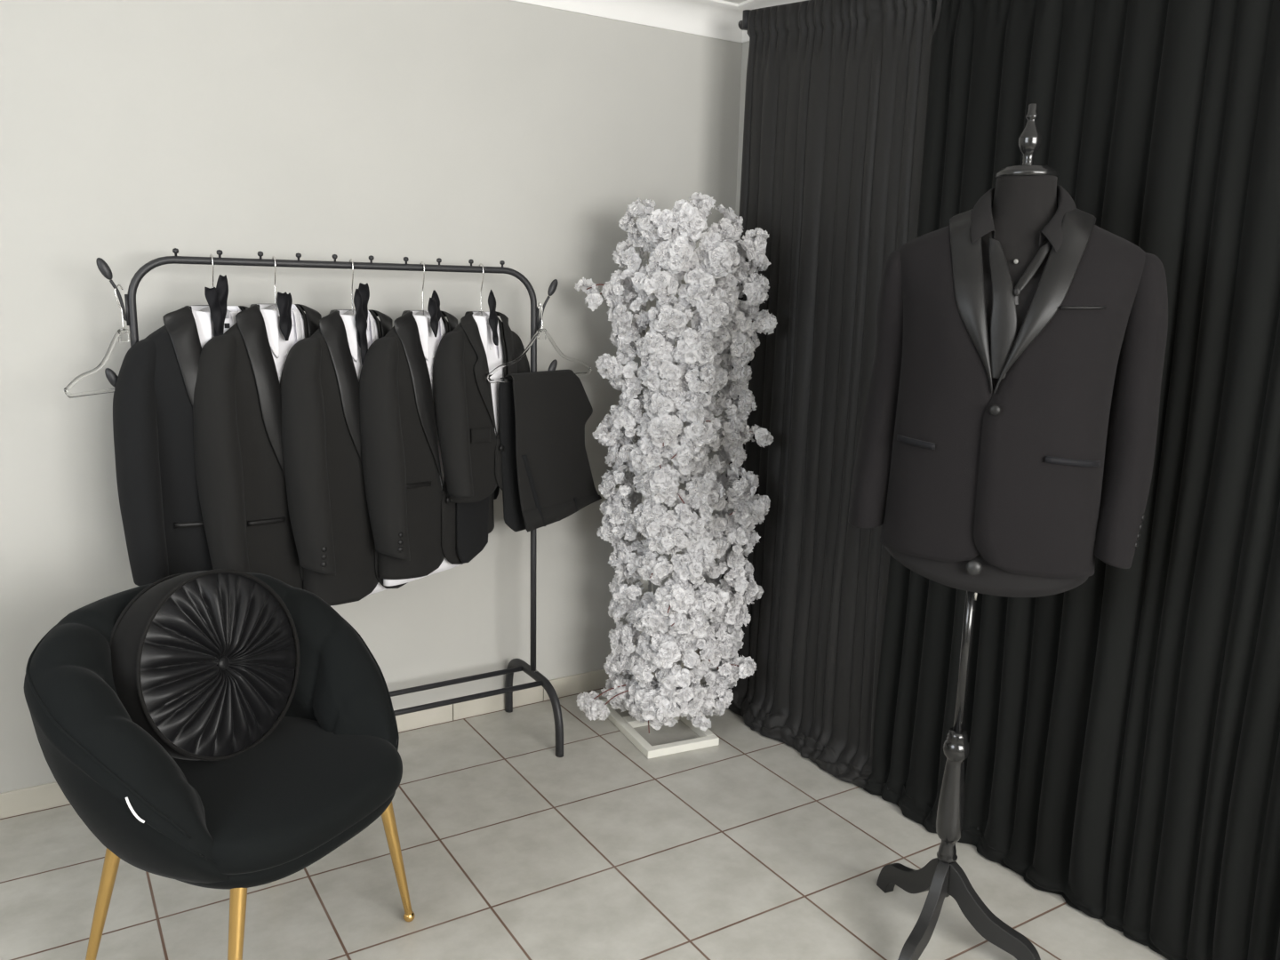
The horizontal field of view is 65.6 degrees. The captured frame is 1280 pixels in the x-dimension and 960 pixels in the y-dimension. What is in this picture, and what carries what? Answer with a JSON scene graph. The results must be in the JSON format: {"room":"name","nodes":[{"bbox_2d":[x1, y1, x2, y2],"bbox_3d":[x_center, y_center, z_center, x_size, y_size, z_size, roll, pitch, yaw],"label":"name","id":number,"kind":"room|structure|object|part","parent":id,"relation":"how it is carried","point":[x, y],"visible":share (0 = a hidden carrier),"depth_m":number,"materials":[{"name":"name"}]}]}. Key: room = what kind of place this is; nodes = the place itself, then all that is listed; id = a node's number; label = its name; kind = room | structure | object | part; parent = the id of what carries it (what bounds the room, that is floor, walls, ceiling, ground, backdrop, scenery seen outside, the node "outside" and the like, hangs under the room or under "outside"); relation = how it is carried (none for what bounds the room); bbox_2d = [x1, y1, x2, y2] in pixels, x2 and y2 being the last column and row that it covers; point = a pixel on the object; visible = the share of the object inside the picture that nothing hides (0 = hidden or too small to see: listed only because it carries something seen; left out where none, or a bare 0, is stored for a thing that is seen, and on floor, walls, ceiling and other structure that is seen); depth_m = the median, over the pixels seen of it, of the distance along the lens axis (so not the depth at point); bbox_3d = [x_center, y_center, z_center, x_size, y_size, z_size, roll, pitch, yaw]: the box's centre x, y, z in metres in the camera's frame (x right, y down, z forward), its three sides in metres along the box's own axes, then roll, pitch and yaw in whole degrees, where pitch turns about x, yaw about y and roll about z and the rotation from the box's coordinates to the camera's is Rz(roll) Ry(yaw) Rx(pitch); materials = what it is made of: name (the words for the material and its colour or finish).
{"room":"formalwear shop","nodes":[
{"label":"formalwear shop","id":0,"kind":"room"},
{"bbox_2d":[0,0,742,792],"bbox_3d":[-1.294,-0.308,2.724,3.960,2.365,0.100,-5,13,-31],"label":"wall","id":1,"kind":"structure","parent":0,"point":[487,132],"depth_m":2.80,"materials":[{"name":"paint"}]},
{"bbox_2d":[0,648,703,818],"bbox_3d":[-1.290,0.828,2.893,3.757,0.070,0.010,-5,13,-31],"label":"baseboard","id":2,"kind":"structure","parent":1,"relation":"attached to","point":[18,802],"depth_m":3.29,"materials":[{"name":"tile"}]},
{"bbox_2d":[511,0,742,43],"bbox_3d":[-1.219,-1.407,2.432,3.760,0.095,0.090,-5,13,-31],"label":"trim","id":3,"kind":"structure","parent":1,"relation":"attached to","point":[714,19],"depth_m":3.26,"materials":[{"name":"white paint"}]},
{"bbox_2d":[0,670,1167,959],"bbox_3d":[-0.074,1.307,0.977,3.960,0.100,4.845,-5,13,-31],"label":"floor","id":4,"kind":"structure","parent":0,"point":[741,847],"depth_m":2.44,"materials":[{"name":"tile"}]},
{"bbox_2d":[23,572,415,959],"bbox_3d":[-0.836,0.635,2.066,0.625,0.779,0.701,7,12,26],"label":"armchair","id":5,"kind":"object","parent":4,"relation":"on","point":[264,813],"visible":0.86,"depth_m":1.86,"materials":[{"name":"black fabric"}]},
{"bbox_3d":[-1.067,0.851,1.976,0.112,0.350,0.031,-2,11,-15],"label":"leg","id":6,"kind":"part","parent":5,"relation":"part of","materials":[{"name":"gold metal"}]},
{"bbox_2d":[109,568,299,760],"bbox_3d":[-0.903,0.384,2.075,0.204,0.402,0.388,7,12,28],"label":"round cushion","id":7,"kind":"object","parent":5,"relation":"on","point":[206,663],"visible":0.96,"depth_m":2.00,"materials":[{"name":"black fabric"}]},
{"bbox_3d":[-0.741,0.889,1.816,0.031,0.348,0.086,4,11,16],"label":"leg","id":8,"kind":"part","parent":5,"relation":"part of","materials":[{"name":"gold metal"}]},
{"bbox_3d":[-0.784,0.676,2.047,0.481,0.072,0.506,7,12,26],"label":"seat","id":9,"kind":"part","parent":5,"relation":"part of","materials":[{"name":"black fabric"}]},
{"bbox_2d":[172,716,402,874],"bbox_3d":[-0.780,0.615,2.034,0.502,0.089,0.524,7,12,26],"label":"seat cushion","id":10,"kind":"object","parent":5,"relation":"on","point":[272,807],"depth_m":1.93,"materials":[{"name":"black fabric"}]},
{"bbox_3d":[-0.545,0.821,2.198,0.031,0.348,0.086,9,13,36],"label":"leg","id":11,"kind":"part","parent":5,"relation":"part of","materials":[{"name":"gold metal"}]},
{"bbox_2d":[96,248,563,757],"bbox_3d":[-0.791,0.129,2.812,1.220,1.496,0.408,-5,13,-31],"label":"clothing rack","id":12,"kind":"object","parent":4,"relation":"on","point":[130,312],"visible":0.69,"depth_m":2.91,"materials":[{"name":"grey metal"}]},
{"bbox_2d":[64,283,129,398],"bbox_3d":[-1.254,-0.345,2.410,0.013,0.256,0.400,4,11,12],"label":"clothes hanger","id":13,"kind":"object","parent":12,"relation":"hanging from","point":[123,335],"visible":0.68,"depth_m":2.35,"materials":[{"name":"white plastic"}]},
{"bbox_3d":[-1.253,-0.293,2.420,0.009,0.150,0.400,4,11,12],"label":"hanger frame","id":14,"kind":"part","parent":13,"relation":"part of","materials":[{"name":"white plastic"}]},
{"bbox_2d":[199,253,231,316],"bbox_3d":[-1.077,-0.452,2.511,0.036,0.234,0.337,12,15,43],"label":"clothes hanger","id":15,"kind":"object","parent":12,"relation":"hanging from","point":[205,309],"visible":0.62,"depth_m":2.50,"materials":[{"name":"white plastic"}]},
{"bbox_2d":[112,304,303,589],"bbox_3d":[-1.075,-0.051,2.576,0.182,0.786,0.529,12,15,43],"label":"suit jacket","id":16,"kind":"object","parent":15,"relation":"hanging from","point":[153,399],"visible":0.41,"depth_m":2.41,"materials":[{"name":"black fabric"}]},
{"bbox_2d":[189,305,241,348],"bbox_3d":[-1.082,-0.091,2.578,0.107,0.711,0.382,12,15,43],"label":"dress shirt","id":17,"kind":"object","parent":15,"relation":"hanging from","point":[204,324],"visible":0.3,"depth_m":2.47,"materials":[{"name":"white fabric"}]},
{"bbox_2d":[204,274,230,336],"bbox_3d":[-1.048,-0.418,2.466,0.061,0.179,0.026,-8,14,-40],"label":"bow tie","id":18,"kind":"object","parent":17,"relation":"attached to","point":[216,298],"visible":0.91,"depth_m":2.46,"materials":[{"name":"black fabric"}]},
{"bbox_2d":[264,256,291,314],"bbox_3d":[-0.950,-0.467,2.589,0.034,0.228,0.321,8,13,32],"label":"clothes hanger","id":19,"kind":"object","parent":12,"relation":"hanging from","point":[274,307],"visible":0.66,"depth_m":2.58,"materials":[{"name":"white plastic"}]},
{"bbox_2d":[192,304,321,589],"bbox_3d":[-0.942,-0.070,2.656,0.174,0.787,0.510,8,13,32],"label":"suit jacket","id":20,"kind":"object","parent":19,"relation":"hanging from","point":[239,466],"visible":0.5,"depth_m":2.49,"materials":[{"name":"black fabric"}]},
{"bbox_2d":[256,304,305,383],"bbox_3d":[-0.955,-0.109,2.656,0.101,0.711,0.364,8,13,32],"label":"dress shirt","id":21,"kind":"object","parent":19,"relation":"hanging from","point":[280,348],"visible":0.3,"depth_m":2.58,"materials":[{"name":"white fabric"}]},
{"bbox_2d":[276,291,292,340],"bbox_3d":[-0.912,-0.420,2.552,0.026,0.124,0.050,8,13,32],"label":"bow tie","id":22,"kind":"object","parent":21,"relation":"attached to","point":[284,300],"visible":1,"depth_m":2.54,"materials":[{"name":"black fabric"}]},
{"bbox_2d":[343,258,367,319],"bbox_3d":[-0.780,-0.477,2.694,0.033,0.241,0.312,8,13,30],"label":"clothes hanger","id":23,"kind":"object","parent":12,"relation":"hanging from","point":[352,312],"visible":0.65,"depth_m":2.68,"materials":[{"name":"white plastic"}]},
{"bbox_2d":[280,309,407,605],"bbox_3d":[-0.771,-0.069,2.760,0.171,0.795,0.497,8,13,30],"label":"suit jacket","id":24,"kind":"object","parent":23,"relation":"hanging from","point":[328,508],"visible":0.51,"depth_m":2.60,"materials":[{"name":"black fabric"}]},
{"bbox_2d":[330,310,387,606],"bbox_3d":[-0.786,-0.069,2.771,0.101,0.799,0.356,7,12,27],"label":"dress shirt","id":25,"kind":"object","parent":23,"relation":"hanging from","point":[349,321],"visible":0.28,"depth_m":2.69,"materials":[{"name":"white fabric"}]},
{"bbox_2d":[353,282,369,364],"bbox_3d":[-0.743,-0.389,2.664,0.026,0.274,0.059,8,13,30],"label":"bow tie","id":26,"kind":"object","parent":25,"relation":"attached to","point":[361,298],"visible":0.84,"depth_m":2.65,"materials":[{"name":"black fabric"}]},
{"bbox_2d":[415,261,430,319],"bbox_3d":[-0.611,-0.493,2.797,0.033,0.241,0.306,7,12,29],"label":"clothes hanger","id":27,"kind":"object","parent":12,"relation":"hanging from","point":[420,313],"visible":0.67,"depth_m":2.79,"materials":[{"name":"white plastic"}]},
{"bbox_2d":[383,310,460,586],"bbox_3d":[-0.618,-0.102,2.870,0.100,0.762,0.349,8,13,33],"label":"dress shirt","id":28,"kind":"object","parent":27,"relation":"hanging from","point":[429,343],"visible":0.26,"depth_m":2.80,"materials":[{"name":"white fabric"}]},
{"bbox_2d":[427,289,441,337],"bbox_3d":[-0.570,-0.462,2.761,0.026,0.129,0.059,7,12,29],"label":"bow tie","id":29,"kind":"object","parent":28,"relation":"attached to","point":[434,302],"visible":1,"depth_m":2.75,"materials":[{"name":"black fabric"}]},
{"bbox_2d":[358,310,494,579],"bbox_3d":[-0.603,-0.108,2.861,0.172,0.749,0.490,7,12,29],"label":"suit jacket","id":30,"kind":"object","parent":27,"relation":"hanging from","point":[412,516],"visible":0.59,"depth_m":2.71,"materials":[{"name":"black fabric"}]},
{"bbox_3d":[-0.835,0.657,2.966,1.079,0.016,0.016,-5,13,-31],"label":"rail","id":31,"kind":"part","parent":12,"relation":"part of","materials":[{"name":"grey metal"}]},
{"bbox_3d":[-0.761,0.681,2.849,1.079,0.016,0.016,-5,13,-31],"label":"rail","id":32,"kind":"part","parent":12,"relation":"part of","materials":[{"name":"grey metal"}]},
{"bbox_2d":[474,263,488,322],"bbox_3d":[-0.462,-0.507,2.888,0.033,0.241,0.240,8,13,31],"label":"clothes hanger","id":33,"kind":"object","parent":12,"relation":"hanging from","point":[480,313],"visible":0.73,"depth_m":2.88,"materials":[{"name":"white plastic"}]},
{"bbox_2d":[455,486,499,563],"bbox_3d":[-0.484,-0.056,2.967,0.059,0.587,0.215,8,13,31],"label":"trousers","id":34,"kind":"object","parent":33,"relation":"hanging from","point":[471,518],"visible":0.23,"depth_m":2.95,"materials":[{"name":"black fabric"}]},
{"bbox_3d":[-0.480,-0.052,2.948,0.032,0.587,0.186,8,13,31],"label":"trouser leg","id":35,"kind":"part","parent":34,"relation":"part of","materials":[{"name":"black fabric"}]},
{"bbox_3d":[-0.485,-0.140,2.974,0.030,0.425,0.180,8,13,31],"label":"trouser leg","id":36,"kind":"part","parent":34,"relation":"part of","materials":[{"name":"black fabric"}]},
{"bbox_2d":[432,311,530,503],"bbox_3d":[-0.450,-0.219,2.932,0.151,0.550,0.386,8,13,31],"label":"suit jacket","id":37,"kind":"object","parent":33,"relation":"hanging from","point":[470,448],"visible":0.73,"depth_m":2.82,"materials":[{"name":"black fabric"}]},
{"bbox_2d":[472,312,503,435],"bbox_3d":[-0.469,-0.240,2.940,0.092,0.509,0.269,8,13,31],"label":"dress shirt","id":38,"kind":"object","parent":33,"relation":"hanging from","point":[494,354],"visible":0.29,"depth_m":2.91,"materials":[{"name":"white fabric"}]},
{"bbox_2d":[488,289,498,345],"bbox_3d":[-0.423,-0.466,2.851,0.026,0.159,0.042,8,13,31],"label":"bow tie","id":39,"kind":"object","parent":38,"relation":"attached to","point":[492,301],"visible":1,"depth_m":2.84,"materials":[{"name":"black fabric"}]},
{"bbox_2d":[486,302,591,383],"bbox_3d":[-0.297,-0.416,2.974,0.018,0.226,0.460,9,13,36],"label":"clothes hanger","id":40,"kind":"object","parent":12,"relation":"hanging from","point":[541,333],"visible":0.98,"depth_m":2.96,"materials":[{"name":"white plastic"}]},
{"bbox_3d":[-0.294,-0.378,2.979,0.009,0.150,0.460,9,13,36],"label":"hanger frame","id":41,"kind":"part","parent":40,"relation":"part of","materials":[{"name":"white plastic"}]},
{"bbox_2d":[498,369,601,532],"bbox_3d":[-0.269,-0.095,3.069,0.092,0.484,0.404,9,13,36],"label":"trousers","id":42,"kind":"object","parent":40,"relation":"hanging from","point":[548,478],"visible":1,"depth_m":3.00,"materials":[{"name":"black fabric"}]},
{"bbox_2d":[574,192,777,758],"bbox_3d":[0.104,-0.020,3.127,0.562,1.708,0.444,8,13,33],"label":"column","id":43,"kind":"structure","parent":4,"relation":"on","point":[677,425],"depth_m":3.02,"materials":[{"name":"white plant"}]},
{"bbox_3d":[-0.105,0.691,3.212,0.122,0.073,0.003,3,11,7],"label":"stem","id":44,"kind":"part","parent":43,"relation":"part of","materials":[{"name":"brown metal"}]},
{"bbox_3d":[-0.084,0.707,3.189,0.097,0.075,0.003,2,11,2],"label":"stem","id":45,"kind":"part","parent":43,"relation":"part of","materials":[{"name":"brown metal"}]},
{"bbox_3d":[0.050,0.803,3.300,0.253,0.025,0.420,-4,12,-24],"label":"frame","id":46,"kind":"part","parent":43,"relation":"part of","materials":[{"name":"white paint"}]},
{"bbox_3d":[0.076,-0.026,3.179,0.110,1.601,0.012,-4,12,-24],"label":"panel","id":47,"kind":"part","parent":43,"relation":"part of","materials":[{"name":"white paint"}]},
{"bbox_2d":[876,103,1059,959],"bbox_3d":[0.719,0.164,2.036,0.403,1.782,0.394,5,11,19],"label":"mannequin","id":48,"kind":"object","parent":4,"relation":"on","point":[1025,200],"visible":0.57,"depth_m":2.11},
{"bbox_3d":[0.632,0.915,2.323,0.025,0.197,0.214,-3,12,-21],"label":"leg","id":49,"kind":"part","parent":48,"relation":"part of","materials":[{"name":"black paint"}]},
{"bbox_3d":[0.602,0.952,2.122,0.025,0.197,0.214,10,14,37],"label":"leg","id":50,"kind":"part","parent":48,"relation":"part of","materials":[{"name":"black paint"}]},
{"bbox_3d":[0.652,0.172,1.941,0.031,0.031,0.019,5,11,19],"label":"height knob","id":51,"kind":"part","parent":48,"relation":"part of","materials":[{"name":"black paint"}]},
{"bbox_2d":[884,184,1087,597],"bbox_3d":[0.724,-0.185,1.981,0.424,0.802,0.235,5,11,19],"label":"dress shirt","id":52,"kind":"object","parent":48,"relation":"on","point":[993,580],"visible":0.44,"depth_m":1.93,"materials":[{"name":"black fabric"}]},
{"bbox_2d":[988,237,1052,378],"bbox_3d":[0.706,-0.324,1.862,0.120,0.266,0.064,5,11,19],"label":"necktie","id":53,"kind":"object","parent":52,"relation":"attached to","point":[1004,300],"visible":1,"depth_m":1.85,"materials":[{"name":"black fabric"}]},
{"bbox_3d":[0.769,0.952,2.142,0.214,0.197,0.025,10,14,37],"label":"leg","id":54,"kind":"part","parent":48,"relation":"part of","materials":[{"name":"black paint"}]},
{"bbox_2d":[848,206,1167,578],"bbox_3d":[0.723,-0.201,1.972,0.574,0.745,0.265,4,11,16],"label":"jacket","id":55,"kind":"object","parent":48,"relation":"on","point":[1047,472],"visible":0.91,"depth_m":1.89,"materials":[{"name":"black fabric"}]},
{"bbox_2d":[721,0,747,3],"bbox_3d":[-0.020,-1.114,0.516,3.960,0.100,4.845,-5,13,-31],"label":"ceiling","id":56,"kind":"structure","parent":0,"point":[731,1],"depth_m":3.29,"materials":[{"name":"white paint"}]},
{"bbox_2d":[725,40,749,476],"bbox_3d":[1.595,-0.058,1.750,0.100,2.365,4.645,-5,13,-31],"label":"wall","id":57,"kind":"structure","parent":0,"point":[745,45],"depth_m":3.49,"materials":[{"name":"paint"}]},
{"bbox_2d":[737,9,751,30],"bbox_3d":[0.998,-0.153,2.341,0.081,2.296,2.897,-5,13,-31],"label":"curtain rod","id":58,"kind":"object","parent":57,"relation":"attached to","point":[742,24],"visible":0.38,"depth_m":3.15,"materials":[{"name":"grey metal"}]},
{"bbox_3d":[0.334,-1.458,3.178,0.030,0.030,0.030,-5,13,-31],"label":"knob","id":59,"kind":"part","parent":58,"relation":"part of","materials":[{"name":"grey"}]},
{"bbox_2d":[742,9,751,30],"bbox_3d":[0.342,-1.465,3.164,0.032,0.053,0.032,-5,13,-31],"label":"curtain rod bracket","id":60,"kind":"object","parent":58,"relation":"attached to","point":[745,13],"depth_m":3.15,"materials":[{"name":"grey metal"}]},
{"bbox_2d":[714,0,942,788],"bbox_3d":[0.511,-0.290,3.002,0.148,2.292,0.830,-5,13,-31],"label":"drape","id":61,"kind":"object","parent":58,"relation":"hanging from","point":[836,91],"visible":0.85,"depth_m":2.97,"materials":[{"name":"black fabric"}]},
{"bbox_2d":[863,0,1279,959],"bbox_3d":[1.156,-0.055,2.011,0.121,2.230,1.693,-5,13,-31],"label":"drape","id":62,"kind":"object","parent":58,"relation":"hanging from","point":[1122,726],"visible":0.73,"depth_m":2.12,"materials":[{"name":"black fabric"}]},
{"bbox_2d":[738,0,807,43],"bbox_3d":[1.539,-1.165,1.488,0.090,0.095,4.645,-5,13,-31],"label":"trim","id":63,"kind":"structure","parent":57,"relation":"attached to","point":[749,4],"depth_m":3.27,"materials":[{"name":"white paint"}]}
]}

